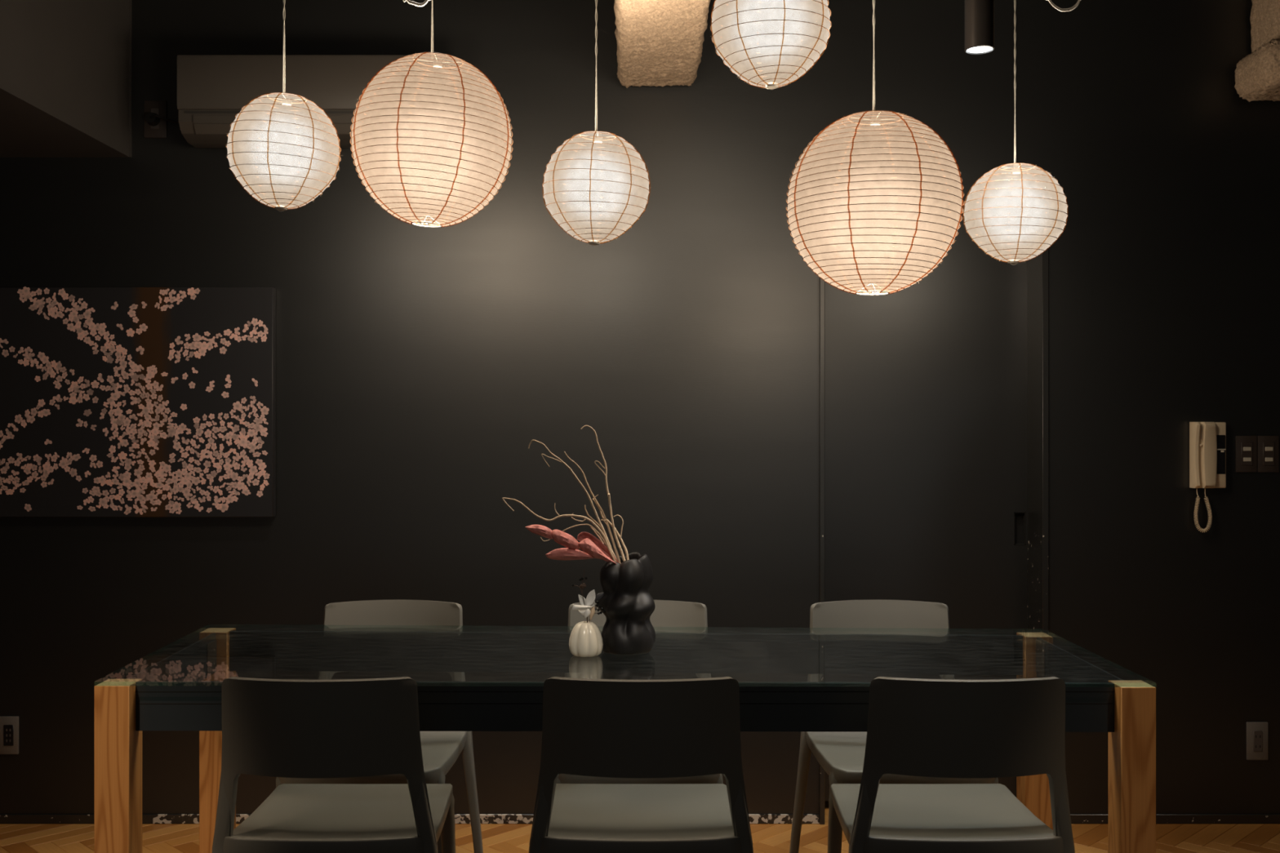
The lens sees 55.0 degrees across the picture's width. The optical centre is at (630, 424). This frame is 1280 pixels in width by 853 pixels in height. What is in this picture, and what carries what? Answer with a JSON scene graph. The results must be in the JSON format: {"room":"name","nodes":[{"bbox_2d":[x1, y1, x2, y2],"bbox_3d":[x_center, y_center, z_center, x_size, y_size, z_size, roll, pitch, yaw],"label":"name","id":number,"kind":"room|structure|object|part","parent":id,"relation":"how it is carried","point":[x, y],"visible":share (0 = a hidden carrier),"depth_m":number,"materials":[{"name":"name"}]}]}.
{"room":"dining room","nodes":[
{"label":"dining room","id":0,"kind":"room"},
{"bbox_2d":[0,0,1279,814],"bbox_3d":[0.000,-0.119,4.068,6.600,2.780,0.300,0,0,0],"label":"wall","id":1,"kind":"structure","parent":0,"point":[418,368],"depth_m":3.92,"materials":[{"name":"black paint"}]},
{"bbox_2d":[0,715,18,754],"bbox_3d":[-1.981,0.989,3.913,0.065,0.120,0.010,0,0,0],"label":"wall outlet","id":2,"kind":"object","parent":1,"relation":"attached to","point":[9,725],"visible":1,"depth_m":3.91,"materials":[{"name":"plastic"}]},
{"bbox_2d":[0,0,129,157],"bbox_3d":[-2.448,-1.181,0.859,1.704,0.656,6.118,0,0,0],"label":"beam","id":3,"kind":"structure","parent":1,"relation":"attached to","point":[64,64],"depth_m":3.56,"materials":[{"name":"grey paint"}]},
{"bbox_2d":[128,0,131,157],"bbox_3d":[-1.593,-1.181,3.915,0.006,0.656,0.006,0,0,0],"label":"trim","id":4,"kind":"structure","parent":1,"relation":"attached to","point":[130,1],"depth_m":3.91,"materials":[{"name":"grey paint"}]},
{"bbox_2d":[0,286,275,516],"bbox_3d":[-1.754,-0.073,3.897,1.250,0.729,0.034,0,0,0],"label":"painting","id":5,"kind":"object","parent":1,"relation":"attached to","point":[115,402],"visible":1,"depth_m":3.88,"materials":[{"name":"paint"}]},
{"bbox_2d":[143,100,166,137],"bbox_3d":[-1.513,-0.973,3.913,0.071,0.118,0.009,0,0,0],"label":"wall outlet","id":6,"kind":"object","parent":1,"relation":"attached to","point":[158,107],"visible":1,"depth_m":3.91,"materials":[{"name":"plastic"}]},
{"bbox_2d":[145,112,178,125],"bbox_3d":[-1.462,-0.970,3.891,0.152,0.044,0.036,0,0,0],"label":"plug","id":7,"kind":"object","parent":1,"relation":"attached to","point":[152,118],"visible":0.77,"depth_m":3.88,"materials":[{"name":"plastic"}]},
{"bbox_2d":[177,54,408,147],"bbox_3d":[-0.962,-0.992,3.804,0.806,0.248,0.228,0,0,0],"label":"air conditioner","id":8,"kind":"object","parent":1,"relation":"attached to","point":[212,89],"visible":0.49,"depth_m":3.69,"materials":[{"name":"white plastic"}]},
{"bbox_3d":[-0.962,-1.032,3.696,0.800,0.165,0.012,0,0,0],"label":"panel","id":9,"kind":"part","parent":8,"relation":"part of","materials":[{"name":"white plastic"}]},
{"bbox_2d":[0,813,819,823],"bbox_3d":[-1.349,1.256,3.915,3.902,0.030,0.006,0,0,0],"label":"baseboard","id":10,"kind":"structure","parent":1,"relation":"attached to","point":[4,818],"depth_m":3.91,"materials":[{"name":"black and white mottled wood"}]},
{"bbox_2d":[819,277,824,824],"bbox_3d":[0.610,0.281,3.995,0.016,1.981,0.179,0,0,0],"label":"trim","id":11,"kind":"structure","parent":1,"relation":"attached to","point":[821,282],"depth_m":3.91,"materials":[{"name":"black paint"}]},
{"bbox_2d":[824,214,1027,800],"bbox_3d":[0.964,0.274,4.072,0.692,1.935,0.036,0,0,0],"label":"door","id":12,"kind":"structure","parent":1,"relation":"in","point":[926,382],"depth_m":4.05,"materials":[{"name":"black paint"}]},
{"bbox_3d":[1.285,0.342,4.067,0.040,0.110,0.027,0,0,0],"label":"handle","id":13,"kind":"part","parent":12,"relation":"part of","materials":[{"name":"metal"}]},
{"bbox_2d":[1027,247,1048,635],"bbox_3d":[1.320,0.281,3.995,0.020,1.981,0.179,0,0,0],"label":"trim","id":14,"kind":"structure","parent":1,"relation":"attached to","point":[1038,266],"depth_m":3.95,"materials":[{"name":"black paint"}]},
{"bbox_2d":[1070,813,1279,823],"bbox_3d":[2.315,1.256,3.915,1.970,0.030,0.006,0,0,0],"label":"baseboard","id":15,"kind":"structure","parent":1,"relation":"attached to","point":[1075,818],"depth_m":3.91,"materials":[{"name":"black paint"}]},
{"bbox_2d":[1189,422,1226,533],"bbox_3d":[1.833,0.166,3.893,0.105,0.352,0.050,0,0,0],"label":"phone","id":16,"kind":"object","parent":1,"relation":"attached to","point":[1207,440],"visible":1,"depth_m":3.88,"materials":[{"name":"beige plastic"}]},
{"bbox_3d":[1.814,0.269,3.892,0.058,0.146,0.013,0,0,0],"label":"coiled cord","id":17,"kind":"part","parent":16,"relation":"part of","materials":[{"name":"beige plastic"}]},
{"bbox_3d":[1.866,0.094,3.887,0.031,0.123,0.004,0,0,0],"label":"window panel","id":18,"kind":"part","parent":16,"relation":"part of","materials":[{"name":"plastic"}]},
{"bbox_2d":[1235,435,1257,472],"bbox_3d":[1.962,0.093,3.913,0.067,0.116,0.011,0,0,0],"label":"light switch","id":19,"kind":"object","parent":1,"relation":"attached to","point":[1246,446],"visible":1,"depth_m":3.91,"materials":[{"name":"plastic"}]},
{"bbox_2d":[1234,38,1279,102],"bbox_3d":[2.603,-1.094,3.787,1.409,0.163,0.272,0,0,0],"label":"insulated pipe","id":20,"kind":"object","parent":1,"relation":"attached to","point":[1257,74],"visible":1,"depth_m":3.75,"materials":[{"name":"fabric"}]},
{"bbox_2d":[1246,722,1267,759],"bbox_3d":[1.997,1.007,3.913,0.067,0.120,0.010,0,0,0],"label":"wall outlet","id":21,"kind":"object","parent":1,"relation":"attached to","point":[1256,732],"visible":1,"depth_m":3.91,"materials":[{"name":"plastic"}]},
{"bbox_2d":[1257,435,1279,472],"bbox_3d":[2.031,0.093,3.913,0.067,0.116,0.011,0,0,0],"label":"light switch","id":22,"kind":"object","parent":1,"relation":"attached to","point":[1268,446],"visible":1,"depth_m":3.91,"materials":[{"name":"plastic"}]},
{"bbox_2d":[0,800,1279,852],"bbox_3d":[-0.002,1.296,1.200,6.981,0.050,6.800,0,0,0],"label":"floor","id":23,"kind":"structure","parent":0,"point":[14,837],"depth_m":3.78,"materials":[{"name":"brown wood"}]},
{"bbox_2d":[211,676,455,852],"bbox_3d":[-0.598,0.876,2.557,0.502,0.789,0.492,0,0,0],"label":"dining chair","id":24,"kind":"object","parent":23,"relation":"on","point":[286,728],"visible":1,"depth_m":2.36,"materials":[{"name":"grey plastic"}]},
{"bbox_3d":[-0.818,0.964,2.383,0.102,0.615,0.060,0,0,-38],"label":"leg","id":25,"kind":"part","parent":24,"relation":"part of","materials":[{"name":"grey plastic"}]},
{"bbox_3d":[-0.598,0.830,2.592,0.418,0.058,0.421,0,0,0],"label":"seat","id":26,"kind":"part","parent":24,"relation":"part of","materials":[{"name":"grey plastic"}]},
{"bbox_3d":[-0.378,0.964,2.383,0.102,0.615,0.060,0,0,38],"label":"leg","id":27,"kind":"part","parent":24,"relation":"part of","materials":[{"name":"grey plastic"}]},
{"bbox_3d":[-0.416,1.047,2.767,0.054,0.448,0.050,0,0,0],"label":"leg","id":28,"kind":"part","parent":24,"relation":"part of","materials":[{"name":"grey plastic"}]},
{"bbox_2d":[275,600,483,852],"bbox_3d":[-0.645,0.876,3.150,0.502,0.789,0.492,0,0,0],"label":"dining chair","id":29,"kind":"object","parent":23,"relation":"on","point":[441,750],"visible":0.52,"depth_m":3.33,"materials":[{"name":"grey plastic"}]},
{"bbox_3d":[-0.828,1.047,2.940,0.054,0.448,0.050,0,0,0],"label":"leg","id":30,"kind":"part","parent":29,"relation":"part of","materials":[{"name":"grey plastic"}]},
{"bbox_3d":[-0.866,0.964,3.324,0.102,0.615,0.060,0,0,38],"label":"leg","id":31,"kind":"part","parent":29,"relation":"part of","materials":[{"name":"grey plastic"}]},
{"bbox_3d":[-0.645,0.830,3.115,0.418,0.058,0.421,0,0,0],"label":"seat","id":32,"kind":"part","parent":29,"relation":"part of","materials":[{"name":"grey plastic"}]},
{"bbox_3d":[-0.645,0.652,3.343,0.438,0.341,0.106,0,0,0],"label":"backrest","id":33,"kind":"part","parent":29,"relation":"part of","materials":[{"name":"grey plastic"}]},
{"bbox_3d":[-0.463,1.047,2.940,0.054,0.448,0.050,0,0,0],"label":"leg","id":34,"kind":"part","parent":29,"relation":"part of","materials":[{"name":"grey plastic"}]},
{"bbox_3d":[-0.425,0.964,3.324,0.102,0.615,0.060,0,0,-38],"label":"leg","id":35,"kind":"part","parent":29,"relation":"part of","materials":[{"name":"grey plastic"}]},
{"bbox_2d":[94,627,1155,852],"bbox_3d":[-0.011,0.895,2.857,2.174,0.752,0.684,0,0,0],"label":"dining table","id":36,"kind":"object","parent":23,"relation":"on","point":[182,691],"visible":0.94,"depth_m":2.88,"materials":[{"name":"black glass"}]},
{"bbox_3d":[-1.062,0.903,2.550,0.071,0.737,0.071,0,0,0],"label":"leg","id":37,"kind":"part","parent":36,"relation":"part of","materials":[{"name":"brown wood"}]},
{"bbox_3d":[-1.059,0.582,2.857,0.006,0.105,0.544,0,0,0],"label":"rail","id":38,"kind":"part","parent":36,"relation":"part of","materials":[{"name":"black metal"}]},
{"bbox_3d":[-1.062,0.900,3.163,0.071,0.743,0.071,0,0,0],"label":"leg","id":39,"kind":"part","parent":36,"relation":"part of","materials":[{"name":"brown wood"}]},
{"bbox_2d":[568,621,603,657],"bbox_3d":[-0.102,0.487,2.803,0.077,0.076,0.077,0,0,31],"label":"vase","id":40,"kind":"object","parent":36,"relation":"on","point":[585,640],"visible":1,"depth_m":2.77,"materials":[{"name":"ceramic"}]},
{"bbox_2d":[572,589,595,622],"bbox_3d":[-0.106,0.419,2.799,0.054,0.088,0.026,0,0,0],"label":"flower","id":41,"kind":"object","parent":40,"relation":"on","point":[584,611],"visible":1,"depth_m":2.80,"materials":[{"name":"white paper"}]},
{"bbox_2d":[572,568,605,622],"bbox_3d":[-0.095,0.397,2.806,0.076,0.134,0.015,0,0,0],"label":"sprig","id":42,"kind":"object","parent":40,"relation":"in","point":[599,596],"visible":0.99,"depth_m":2.81,"materials":[{"name":"grey plant"}]},
{"bbox_3d":[-0.011,0.586,2.560,2.033,0.103,0.018,0,0,0],"label":"rail","id":43,"kind":"part","parent":36,"relation":"part of","materials":[{"name":"black metal"}]},
{"bbox_2d":[596,552,655,655],"bbox_3d":[-0.009,0.412,2.843,0.136,0.227,0.137,0,0,0],"label":"vase","id":44,"kind":"object","parent":36,"relation":"on","point":[628,629],"visible":0.98,"depth_m":2.79,"materials":[{"name":"ceramic"}]},
{"bbox_2d":[502,497,616,561],"bbox_3d":[-0.155,0.257,2.816,0.276,0.182,0.031,0,0,-5],"label":"twig","id":45,"kind":"object","parent":44,"relation":"in","point":[521,503],"visible":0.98,"depth_m":2.81,"materials":[{"name":"plant"}]},
{"bbox_2d":[528,440,613,552],"bbox_3d":[-0.126,0.193,2.825,0.219,0.317,0.025,0,0,0],"label":"twig","id":46,"kind":"object","parent":44,"relation":"in","point":[545,446],"visible":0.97,"depth_m":2.82,"materials":[{"name":"wood"}]},
{"bbox_2d":[524,524,619,564],"bbox_3d":[-0.128,0.285,2.814,0.226,0.114,0.048,0,0,0],"label":"flower","id":47,"kind":"object","parent":44,"relation":"in","point":[593,547],"visible":1,"depth_m":2.80,"materials":[{"name":"plant"}]},
{"bbox_2d":[562,524,617,562],"bbox_3d":[-0.090,0.287,2.822,0.139,0.122,0.024,0,0,0],"label":"twig","id":48,"kind":"object","parent":44,"relation":"in","point":[595,531],"visible":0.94,"depth_m":2.82,"materials":[{"name":"wood"}]},
{"bbox_2d":[564,451,621,564],"bbox_3d":[-0.084,0.206,2.851,0.139,0.290,0.013,0,0,4],"label":"twig","id":49,"kind":"object","parent":44,"relation":"in","point":[578,466],"visible":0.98,"depth_m":2.85,"materials":[{"name":"wood"}]},
{"bbox_2d":[581,425,625,561],"bbox_3d":[-0.061,0.176,2.850,0.109,0.351,0.025,0,0,0],"label":"twig","id":50,"kind":"object","parent":44,"relation":"in","point":[604,460],"visible":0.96,"depth_m":2.85,"materials":[{"name":"plant"}]},
{"bbox_2d":[584,497,629,559],"bbox_3d":[-0.054,0.261,2.859,0.105,0.181,0.020,0,0,0],"label":"twig","id":51,"kind":"object","parent":44,"relation":"in","point":[593,520],"visible":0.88,"depth_m":2.86,"materials":[{"name":"wood"}]},
{"bbox_3d":[-0.011,0.585,3.154,2.033,0.111,0.018,0,0,0],"label":"rail","id":52,"kind":"part","parent":36,"relation":"part of","materials":[{"name":"black metal"}]},
{"bbox_3d":[1.040,0.905,3.163,0.071,0.731,0.071,0,0,0],"label":"leg","id":53,"kind":"part","parent":36,"relation":"part of","materials":[{"name":"brown wood"}]},
{"bbox_3d":[1.037,0.589,2.857,0.006,0.102,0.544,0,0,0],"label":"rail","id":54,"kind":"part","parent":36,"relation":"part of","materials":[{"name":"black metal"}]},
{"bbox_3d":[1.040,0.904,2.550,0.071,0.734,0.071,0,0,0],"label":"leg","id":55,"kind":"part","parent":36,"relation":"part of","materials":[{"name":"brown wood"}]},
{"bbox_2d":[556,600,723,783],"bbox_3d":[0.020,0.876,3.150,0.502,0.789,0.492,0,0,0],"label":"dining chair","id":56,"kind":"object","parent":23,"relation":"on","point":[668,616],"visible":0.23,"depth_m":3.34,"materials":[{"name":"grey plastic"}]},
{"bbox_3d":[-0.200,0.964,3.324,0.102,0.615,0.060,0,0,38],"label":"leg","id":57,"kind":"part","parent":56,"relation":"part of","materials":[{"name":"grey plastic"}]},
{"bbox_3d":[0.020,0.652,3.343,0.438,0.341,0.106,0,0,0],"label":"backrest","id":58,"kind":"part","parent":56,"relation":"part of","materials":[{"name":"grey plastic"}]},
{"bbox_3d":[0.020,0.830,3.115,0.418,0.058,0.421,0,0,0],"label":"seat","id":59,"kind":"part","parent":56,"relation":"part of","materials":[{"name":"grey plastic"}]},
{"bbox_3d":[0.229,0.964,3.328,0.084,0.615,0.088,0,0,0],"label":"leg","id":60,"kind":"part","parent":56,"relation":"part of","materials":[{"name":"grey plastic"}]},
{"bbox_3d":[0.202,1.047,2.940,0.054,0.448,0.050,0,0,0],"label":"leg","id":61,"kind":"part","parent":56,"relation":"part of","materials":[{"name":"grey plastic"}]},
{"bbox_2d":[528,676,753,852],"bbox_3d":[0.021,0.876,2.557,0.502,0.789,0.492,0,0,0],"label":"dining chair","id":62,"kind":"object","parent":23,"relation":"on","point":[611,728],"visible":1,"depth_m":2.36,"materials":[{"name":"grey plastic"}]},
{"bbox_3d":[-0.199,0.964,2.383,0.102,0.615,0.060,0,0,-38],"label":"leg","id":63,"kind":"part","parent":62,"relation":"part of","materials":[{"name":"grey plastic"}]},
{"bbox_3d":[0.021,0.830,2.592,0.418,0.058,0.421,0,0,0],"label":"seat","id":64,"kind":"part","parent":62,"relation":"part of","materials":[{"name":"grey plastic"}]},
{"bbox_3d":[0.241,0.964,2.383,0.102,0.615,0.060,0,0,38],"label":"leg","id":65,"kind":"part","parent":62,"relation":"part of","materials":[{"name":"grey plastic"}]},
{"bbox_2d":[789,600,998,852],"bbox_3d":[0.677,0.876,3.150,0.502,0.789,0.492,0,0,0],"label":"dining chair","id":66,"kind":"object","parent":23,"relation":"on","point":[841,754],"visible":0.42,"depth_m":3.33,"materials":[{"name":"grey plastic"}]},
{"bbox_3d":[0.457,0.964,3.324,0.102,0.615,0.060,0,0,38],"label":"leg","id":67,"kind":"part","parent":66,"relation":"part of","materials":[{"name":"grey plastic"}]},
{"bbox_3d":[0.495,1.047,2.940,0.054,0.448,0.050,0,0,0],"label":"leg","id":68,"kind":"part","parent":66,"relation":"part of","materials":[{"name":"grey plastic"}]},
{"bbox_3d":[0.677,0.652,3.343,0.438,0.341,0.106,0,0,0],"label":"backrest","id":69,"kind":"part","parent":66,"relation":"part of","materials":[{"name":"grey plastic"}]},
{"bbox_3d":[0.677,0.830,3.115,0.418,0.058,0.421,0,0,0],"label":"seat","id":70,"kind":"part","parent":66,"relation":"part of","materials":[{"name":"grey plastic"}]},
{"bbox_3d":[0.898,0.964,3.324,0.102,0.615,0.060,0,0,-38],"label":"leg","id":71,"kind":"part","parent":66,"relation":"part of","materials":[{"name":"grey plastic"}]},
{"bbox_3d":[0.860,1.047,2.940,0.054,0.448,0.050,0,0,0],"label":"leg","id":72,"kind":"part","parent":66,"relation":"part of","materials":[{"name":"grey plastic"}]},
{"bbox_2d":[827,676,1075,852],"bbox_3d":[0.649,0.876,2.557,0.502,0.789,0.492,0,0,0],"label":"dining chair","id":73,"kind":"object","parent":23,"relation":"on","point":[940,728],"visible":1,"depth_m":2.36,"materials":[{"name":"grey plastic"}]},
{"bbox_3d":[0.466,1.047,2.767,0.054,0.448,0.050,0,0,0],"label":"leg","id":74,"kind":"part","parent":73,"relation":"part of","materials":[{"name":"grey plastic"}]},
{"bbox_3d":[0.428,0.964,2.383,0.102,0.615,0.060,0,0,-38],"label":"leg","id":75,"kind":"part","parent":73,"relation":"part of","materials":[{"name":"grey plastic"}]},
{"bbox_3d":[0.649,0.830,2.592,0.418,0.058,0.421,0,0,0],"label":"seat","id":76,"kind":"part","parent":73,"relation":"part of","materials":[{"name":"grey plastic"}]},
{"bbox_3d":[0.869,0.964,2.383,0.102,0.615,0.060,0,0,38],"label":"leg","id":77,"kind":"part","parent":73,"relation":"part of","materials":[{"name":"grey plastic"}]},
{"bbox_3d":[0.000,-1.539,1.200,6.600,0.060,6.800,0,0,0],"label":"ceiling","id":78,"kind":"structure","parent":0,"visible":0},
{"bbox_2d":[225,0,342,211],"bbox_3d":[-0.821,-1.007,2.910,0.268,1.004,0.264,0,0,18],"label":"paper lantern","id":79,"kind":"object","parent":78,"relation":"hanging from","point":[283,148],"visible":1,"depth_m":2.82,"materials":[{"name":"white paper"}]},
{"bbox_3d":[-0.890,-0.648,2.863,0.122,0.261,0.093,3,0,0],"label":"paper panel","id":80,"kind":"part","parent":79,"relation":"part of","materials":[{"name":"paper"}]},
{"bbox_3d":[-0.866,-0.646,2.840,0.093,0.261,0.122,3,0,0],"label":"paper panel","id":81,"kind":"part","parent":79,"relation":"part of","materials":[{"name":"paper"}]},
{"bbox_3d":[-0.827,-0.511,2.910,0.030,0.013,0.030,3,0,0],"label":"wire frame","id":82,"kind":"part","parent":79,"relation":"part of","materials":[{"name":"metal"}]},
{"bbox_3d":[-0.820,-1.144,2.910,0.006,0.731,0.006,0,0,-44],"label":"cord","id":83,"kind":"part","parent":79,"relation":"part of","materials":[{"name":"plastic"}]},
{"bbox_3d":[-0.774,-0.642,2.840,0.093,0.261,0.122,3,0,0],"label":"paper panel","id":84,"kind":"part","parent":79,"relation":"part of","materials":[{"name":"paper"}]},
{"bbox_3d":[-0.750,-0.640,2.864,0.122,0.261,0.093,3,0,0],"label":"paper panel","id":85,"kind":"part","parent":79,"relation":"part of","materials":[{"name":"paper"}]},
{"bbox_3d":[-0.750,-0.640,2.957,0.122,0.261,0.093,3,0,0],"label":"paper panel","id":86,"kind":"part","parent":79,"relation":"part of","materials":[{"name":"paper"}]},
{"bbox_2d":[403,0,430,6],"bbox_3d":[-0.513,-1.257,2.950,0.115,0.505,0.004,0,0,0],"label":"cable","id":87,"kind":"object","parent":78,"relation":"hanging from","point":[409,2],"visible":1,"depth_m":2.95,"materials":[{"name":"plastic"}]},
{"bbox_2d":[349,0,514,227],"bbox_3d":[-0.478,-0.993,2.970,0.389,1.032,0.390,0,0,23],"label":"paper lantern","id":88,"kind":"object","parent":78,"relation":"hanging from","point":[431,137],"visible":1,"depth_m":2.83,"materials":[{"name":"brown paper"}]},
{"bbox_3d":[-0.590,-0.691,2.945,0.160,0.398,0.146,4,0,0],"label":"paper panel","id":89,"kind":"part","parent":88,"relation":"part of","materials":[{"name":"paper"}]},
{"bbox_3d":[-0.542,-0.685,2.868,0.151,0.400,0.147,0,0,-43],"label":"paper panel","id":90,"kind":"part","parent":88,"relation":"part of","materials":[{"name":"paper"}]},
{"bbox_3d":[-0.504,-0.685,3.081,0.146,0.398,0.160,4,0,0],"label":"paper panel","id":91,"kind":"part","parent":88,"relation":"part of","materials":[{"name":"paper"}]},
{"bbox_3d":[-0.454,-0.681,2.859,0.146,0.398,0.161,4,0,0],"label":"paper panel","id":92,"kind":"part","parent":88,"relation":"part of","materials":[{"name":"paper"}]},
{"bbox_3d":[-0.479,-1.197,2.970,0.006,0.624,0.006,0,0,-32],"label":"cord","id":93,"kind":"part","parent":88,"relation":"part of","materials":[{"name":"plastic"}]},
{"bbox_3d":[-0.376,-0.676,2.882,0.169,0.398,0.157,4,0,0],"label":"paper panel","id":94,"kind":"part","parent":88,"relation":"part of","materials":[{"name":"paper"}]},
{"bbox_3d":[-0.368,-0.675,2.995,0.161,0.398,0.146,4,0,0],"label":"paper panel","id":95,"kind":"part","parent":88,"relation":"part of","materials":[{"name":"paper"}]},
{"bbox_2d":[542,0,651,245],"bbox_3d":[-0.085,-0.975,3.029,0.267,1.068,0.267,0,0,41],"label":"paper lantern","id":96,"kind":"object","parent":78,"relation":"hanging from","point":[596,184],"visible":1,"depth_m":2.94,"materials":[{"name":"white paper"}]},
{"bbox_3d":[-0.155,-0.584,2.992,0.121,0.264,0.096,2,0,0],"label":"paper panel","id":97,"kind":"part","parent":96,"relation":"part of","materials":[{"name":"paper"}]},
{"bbox_3d":[-0.135,-0.583,2.960,0.099,0.264,0.122,2,0,0],"label":"paper panel","id":98,"kind":"part","parent":96,"relation":"part of","materials":[{"name":"paper"}]},
{"bbox_3d":[-0.089,-0.447,3.030,0.030,0.013,0.030,2,0,0],"label":"wire frame","id":99,"kind":"part","parent":96,"relation":"part of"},
{"bbox_3d":[-0.085,-1.113,3.030,0.006,0.792,0.006,0,0,-43],"label":"cord","id":100,"kind":"part","parent":96,"relation":"part of","materials":[{"name":"plastic"}]},
{"bbox_3d":[-0.047,-0.580,2.959,0.096,0.264,0.121,2,0,0],"label":"paper panel","id":101,"kind":"part","parent":96,"relation":"part of","materials":[{"name":"paper"}]},
{"bbox_3d":[-0.015,-0.579,2.980,0.123,0.264,0.099,2,0,0],"label":"paper panel","id":102,"kind":"part","parent":96,"relation":"part of","materials":[{"name":"paper"}]},
{"bbox_3d":[-0.014,-0.579,3.068,0.121,0.264,0.096,2,0,0],"label":"paper panel","id":103,"kind":"part","parent":96,"relation":"part of","materials":[{"name":"paper"}]},
{"bbox_2d":[613,0,710,88],"bbox_3d":[0.085,-1.289,2.551,0.262,0.459,2.718,0,0,0],"label":"beam","id":104,"kind":"structure","parent":78,"relation":"attached to","point":[660,42],"depth_m":3.42,"materials":[{"name":"fabric"}]},
{"bbox_2d":[710,0,831,89],"bbox_3d":[0.306,-1.124,2.710,0.270,0.770,0.266,-1,0,0],"label":"paper lantern","id":105,"kind":"object","parent":78,"relation":"hanging from","point":[768,44],"visible":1,"depth_m":2.63,"materials":[{"name":"white paper"}]},
{"bbox_3d":[0.238,-0.878,2.744,0.121,0.262,0.097,-1,0,0],"label":"paper panel","id":106,"kind":"part","parent":105,"relation":"part of","materials":[{"name":"paper"}]},
{"bbox_3d":[0.239,-0.878,2.658,0.123,0.262,0.101,-1,0,0],"label":"paper panel","id":107,"kind":"part","parent":105,"relation":"part of","materials":[{"name":"paper"}]},
{"bbox_3d":[0.275,-0.879,2.639,0.097,0.262,0.121,-1,0,0],"label":"paper panel","id":108,"kind":"part","parent":105,"relation":"part of","materials":[{"name":"paper"}]},
{"bbox_3d":[0.311,-0.746,2.710,0.030,0.013,0.030,-1,0,0],"label":"wire frame","id":109,"kind":"part","parent":105,"relation":"part of","materials":[{"name":"metal"}]},
{"bbox_3d":[0.361,-0.880,2.640,0.101,0.262,0.122,-1,0,0],"label":"paper panel","id":110,"kind":"part","parent":105,"relation":"part of","materials":[{"name":"paper"}]},
{"bbox_3d":[0.380,-0.881,2.676,0.121,0.262,0.097,-1,0,0],"label":"paper panel","id":111,"kind":"part","parent":105,"relation":"part of","materials":[{"name":"paper"}]},
{"bbox_2d":[786,0,964,295],"bbox_3d":[0.541,-0.897,2.730,0.389,1.224,0.388,0,0,1],"label":"paper lantern","id":112,"kind":"object","parent":78,"relation":"hanging from","point":[875,202],"visible":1,"depth_m":2.59,"materials":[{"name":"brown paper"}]},
{"bbox_3d":[0.429,-0.490,2.743,0.159,0.390,0.148,1,0,0],"label":"paper panel","id":113,"kind":"part","parent":112,"relation":"part of","materials":[{"name":"paper"}]},
{"bbox_3d":[0.457,-0.488,2.631,0.165,0.390,0.138,0,0,-19],"label":"paper panel","id":114,"kind":"part","parent":112,"relation":"part of","materials":[{"name":"paper"}]},
{"bbox_3d":[0.541,-1.098,2.730,0.006,0.823,0.006,0,0,-42],"label":"cord","id":115,"kind":"part","parent":112,"relation":"part of","materials":[{"name":"plastic"}]},
{"bbox_3d":[0.528,-0.488,2.618,0.148,0.390,0.159,1,0,0],"label":"paper panel","id":116,"kind":"part","parent":112,"relation":"part of","materials":[{"name":"paper"}]},
{"bbox_3d":[0.638,-0.487,2.649,0.139,0.390,0.168,0,0,-20],"label":"paper panel","id":117,"kind":"part","parent":112,"relation":"part of","materials":[{"name":"paper"}]},
{"bbox_3d":[0.653,-0.486,2.717,0.159,0.390,0.148,1,0,0],"label":"paper panel","id":118,"kind":"part","parent":112,"relation":"part of","materials":[{"name":"paper"}]},
{"bbox_2d":[964,0,994,54],"bbox_3d":[0.852,-1.212,3.000,0.070,0.595,0.070,0,0,0],"label":"spotlight","id":119,"kind":"object","parent":78,"relation":"in","point":[979,14],"visible":1,"depth_m":2.97,"materials":[{"name":"black metal"}]},
{"bbox_2d":[963,0,1068,265],"bbox_3d":[1.013,-0.965,3.240,0.267,1.088,0.265,0,0,20],"label":"paper lantern","id":120,"kind":"object","parent":78,"relation":"hanging from","point":[1014,212],"visible":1,"depth_m":3.15,"materials":[{"name":"white paper"}]},
{"bbox_3d":[0.951,-0.556,3.298,0.118,0.251,0.094,0,0,10],"label":"paper panel","id":121,"kind":"part","parent":120,"relation":"part of","materials":[{"name":"paper"}]},
{"bbox_3d":[0.944,-0.558,3.214,0.120,0.250,0.098,2,0,0],"label":"paper panel","id":122,"kind":"part","parent":120,"relation":"part of","materials":[{"name":"paper"}]},
{"bbox_3d":[0.982,-0.556,3.162,0.118,0.251,0.095,0,0,-36],"label":"paper panel","id":123,"kind":"part","parent":120,"relation":"part of","materials":[{"name":"paper"}]},
{"bbox_3d":[1.010,-0.428,3.240,0.030,0.013,0.030,2,0,0],"label":"wire frame","id":124,"kind":"part","parent":120,"relation":"part of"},
{"bbox_3d":[1.014,-1.097,3.240,0.006,0.825,0.006,0,0,-42],"label":"cord","id":125,"kind":"part","parent":120,"relation":"part of","materials":[{"name":"plastic"}]},
{"bbox_3d":[1.040,-0.554,3.169,0.098,0.250,0.120,2,0,0],"label":"paper panel","id":126,"kind":"part","parent":120,"relation":"part of","materials":[{"name":"paper"}]},
{"bbox_3d":[1.073,-0.554,3.183,0.126,0.249,0.093,0,0,10],"label":"paper panel","id":127,"kind":"part","parent":120,"relation":"part of","materials":[{"name":"paper"}]},
{"bbox_2d":[1046,0,1080,11],"bbox_3d":[1.123,-1.292,3.200,0.154,0.433,0.004,0,0,0],"label":"cable","id":128,"kind":"object","parent":78,"relation":"hanging from","point":[1052,4],"visible":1,"depth_m":3.20,"materials":[{"name":"plastic"}]},
{"bbox_2d":[1249,0,1279,53],"bbox_3d":[2.135,-1.334,3.816,0.355,0.367,0.211,0,0,0],"label":"column","id":129,"kind":"structure","parent":78,"relation":"attached to","point":[1264,18],"depth_m":3.81,"materials":[{"name":"stone"}]}
]}

